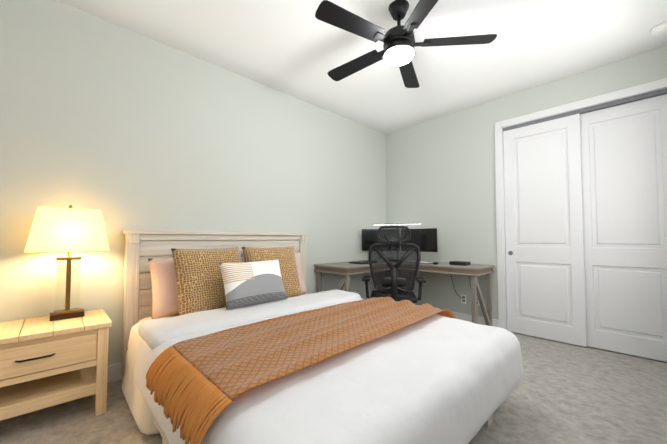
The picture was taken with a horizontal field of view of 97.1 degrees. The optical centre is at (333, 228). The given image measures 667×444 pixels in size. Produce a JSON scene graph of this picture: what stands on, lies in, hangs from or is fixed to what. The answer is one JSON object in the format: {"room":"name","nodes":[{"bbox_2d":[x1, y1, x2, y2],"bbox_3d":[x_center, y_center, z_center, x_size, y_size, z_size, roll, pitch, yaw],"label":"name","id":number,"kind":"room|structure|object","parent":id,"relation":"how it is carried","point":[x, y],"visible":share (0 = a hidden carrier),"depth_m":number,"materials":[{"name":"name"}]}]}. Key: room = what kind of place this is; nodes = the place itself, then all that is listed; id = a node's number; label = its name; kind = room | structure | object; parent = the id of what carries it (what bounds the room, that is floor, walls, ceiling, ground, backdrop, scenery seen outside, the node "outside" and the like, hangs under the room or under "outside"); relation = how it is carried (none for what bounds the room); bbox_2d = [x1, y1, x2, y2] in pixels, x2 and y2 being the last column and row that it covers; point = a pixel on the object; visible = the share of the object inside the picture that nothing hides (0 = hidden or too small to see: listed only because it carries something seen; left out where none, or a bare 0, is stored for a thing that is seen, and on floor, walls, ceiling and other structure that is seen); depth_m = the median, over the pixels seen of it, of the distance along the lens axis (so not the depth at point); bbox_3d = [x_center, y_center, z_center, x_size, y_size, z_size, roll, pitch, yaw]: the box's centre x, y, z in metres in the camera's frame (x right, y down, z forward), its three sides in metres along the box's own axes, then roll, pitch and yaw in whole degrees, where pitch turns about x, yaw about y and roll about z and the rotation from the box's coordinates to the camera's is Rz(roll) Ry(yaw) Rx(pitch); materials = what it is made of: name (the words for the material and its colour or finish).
{"room":"bedroom","nodes":[
{"label":"bedroom","id":0,"kind":"room"},
{"bbox_2d":[0,0,386,364],"bbox_3d":[-1.050,-0.195,3.008,5.350,2.800,0.100,2,-3,-44],"label":"wall","id":1,"kind":"structure","parent":0,"point":[121,128],"depth_m":2.46,"materials":[{"name":"grey paint"}]},
{"bbox_2d":[107,362,121,382],"bbox_3d":[-1.009,1.137,2.918,5.150,0.130,0.018,2,-3,-44],"label":"baseboard","id":2,"kind":"structure","parent":1,"relation":"attached to","point":[114,372],"depth_m":2.27,"materials":[{"name":"white wood"}]},
{"bbox_2d":[0,332,666,443],"bbox_3d":[0.389,1.218,1.952,6.050,0.100,3.540,2,-3,-44],"label":"floor","id":3,"kind":"structure","parent":0,"point":[564,393],"depth_m":1.89,"materials":[{"name":"carpet"}]},
{"bbox_2d":[0,309,111,420],"bbox_3d":[-1.816,0.878,1.801,0.677,0.570,0.498,2,-3,-44],"label":"nightstand","id":4,"kind":"object","parent":3,"relation":"on","point":[45,362],"visible":0.92,"depth_m":1.74,"materials":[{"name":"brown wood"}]},
{"bbox_2d":[24,205,108,320],"bbox_3d":[-1.786,0.220,1.989,0.410,0.755,0.240,2,-3,-44],"label":"table lamp","id":5,"kind":"object","parent":4,"relation":"on","point":[69,229],"visible":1,"depth_m":1.94,"materials":[{"name":"beige fabric"}]},
{"bbox_2d":[121,229,523,443],"bbox_3d":[-0.213,0.588,2.098,1.955,1.170,2.315,2,-3,-44],"label":"bed","id":6,"kind":"object","parent":3,"relation":"on","point":[235,337],"visible":1,"depth_m":1.50,"materials":[{"name":"white fabric"}]},
{"bbox_2d":[146,297,454,443],"bbox_3d":[0.043,0.727,1.824,1.955,0.332,0.733,2,-3,-44],"label":"throw blanket","id":7,"kind":"object","parent":6,"relation":"on","point":[200,386],"depth_m":1.34,"materials":[{"name":"orange fabric"}]},
{"bbox_2d":[362,226,425,302],"bbox_3d":[0.670,0.600,3.336,0.741,1.233,0.752,2,-3,-44],"label":"office chair","id":8,"kind":"object","parent":3,"relation":"on","point":[395,290],"visible":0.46,"depth_m":3.07,"materials":[{"name":"black plastic"}]},
{"bbox_2d":[314,223,494,325],"bbox_3d":[0.851,0.570,3.607,1.508,1.313,1.588,2,-3,-44],"label":"desk","id":9,"kind":"object","parent":3,"relation":"on","point":[424,239],"visible":0.6,"depth_m":3.57,"materials":[{"name":"brown wood"}]},
{"bbox_2d":[362,229,399,260],"bbox_3d":[0.674,0.240,4.206,0.399,0.454,0.391,2,-3,-44],"label":"monitor","id":10,"kind":"object","parent":9,"relation":"on","point":[369,236],"depth_m":4.20,"materials":[{"name":"black plastic"}]},
{"bbox_2d":[401,228,437,261],"bbox_3d":[1.158,0.232,4.002,0.160,0.454,0.540,2,-3,-44],"label":"monitor","id":11,"kind":"object","parent":9,"relation":"on","point":[425,239],"depth_m":3.93,"materials":[{"name":"black plastic"}]},
{"bbox_2d":[57,0,666,133],"bbox_3d":[0.389,-1.680,2.054,6.050,0.100,3.540,2,-3,-44],"label":"ceiling","id":12,"kind":"structure","parent":0,"point":[298,49],"depth_m":2.57,"materials":[{"name":"white paint"}]},
{"bbox_2d":[315,0,496,87],"bbox_3d":[0.444,-1.434,2.177,1.290,0.381,1.267,2,-3,-44],"label":"ceiling fan","id":13,"kind":"object","parent":12,"relation":"hanging from","point":[399,44],"visible":1,"depth_m":2.08,"materials":[{"name":"black metal"}]},
{"bbox_2d":[650,22,666,34],"bbox_3d":[2.635,-1.600,2.366,0.124,0.035,0.124,2,-3,-44],"label":"smoke detector","id":14,"kind":"object","parent":12,"relation":"attached to","point":[661,28],"visible":1,"depth_m":2.36,"materials":[{"name":"white plastic"}]},
{"bbox_2d":[386,46,666,319],"bbox_3d":[2.101,-0.175,3.561,0.180,2.800,3.440,2,-3,-44],"label":"wall","id":15,"kind":"structure","parent":0,"point":[440,175],"depth_m":3.86,"materials":[{"name":"grey paint"}]},
{"bbox_2d":[461,294,466,303],"bbox_3d":[1.688,0.917,3.819,0.008,0.115,0.070,2,-3,-44],"label":"electrical outlet","id":16,"kind":"object","parent":15,"relation":"attached to","point":[463,299],"visible":0.98,"depth_m":3.82,"materials":[{"name":"white plastic"}]},
{"bbox_2d":[441,309,497,326],"bbox_3d":[1.418,1.179,4.091,0.014,0.130,1.600,2,-3,-44],"label":"baseboard","id":17,"kind":"structure","parent":15,"relation":"attached to","point":[466,317],"depth_m":3.74,"materials":[{"name":"white wood"}]},
{"bbox_2d":[503,113,586,346],"bbox_3d":[2.302,0.012,3.262,0.038,2.380,0.711,2,-3,-44],"label":"closet door","id":18,"kind":"structure","parent":15,"relation":"in","point":[545,267],"depth_m":3.22,"materials":[{"name":"white wood"}]},
{"bbox_2d":[494,78,666,329],"bbox_3d":[2.537,-0.049,3.032,0.130,2.510,1.540,2,-3,-44],"label":"trim","id":19,"kind":"structure","parent":15,"relation":"attached to","point":[632,94],"depth_m":3.39,"materials":[{"name":"white paint"}]},
{"bbox_2d":[580,94,666,361],"bbox_3d":[2.791,-0.004,2.809,0.038,2.380,0.701,2,-3,-44],"label":"closet door","id":20,"kind":"structure","parent":15,"relation":"in","point":[624,167],"depth_m":2.80,"materials":[{"name":"white wood"}]}
]}

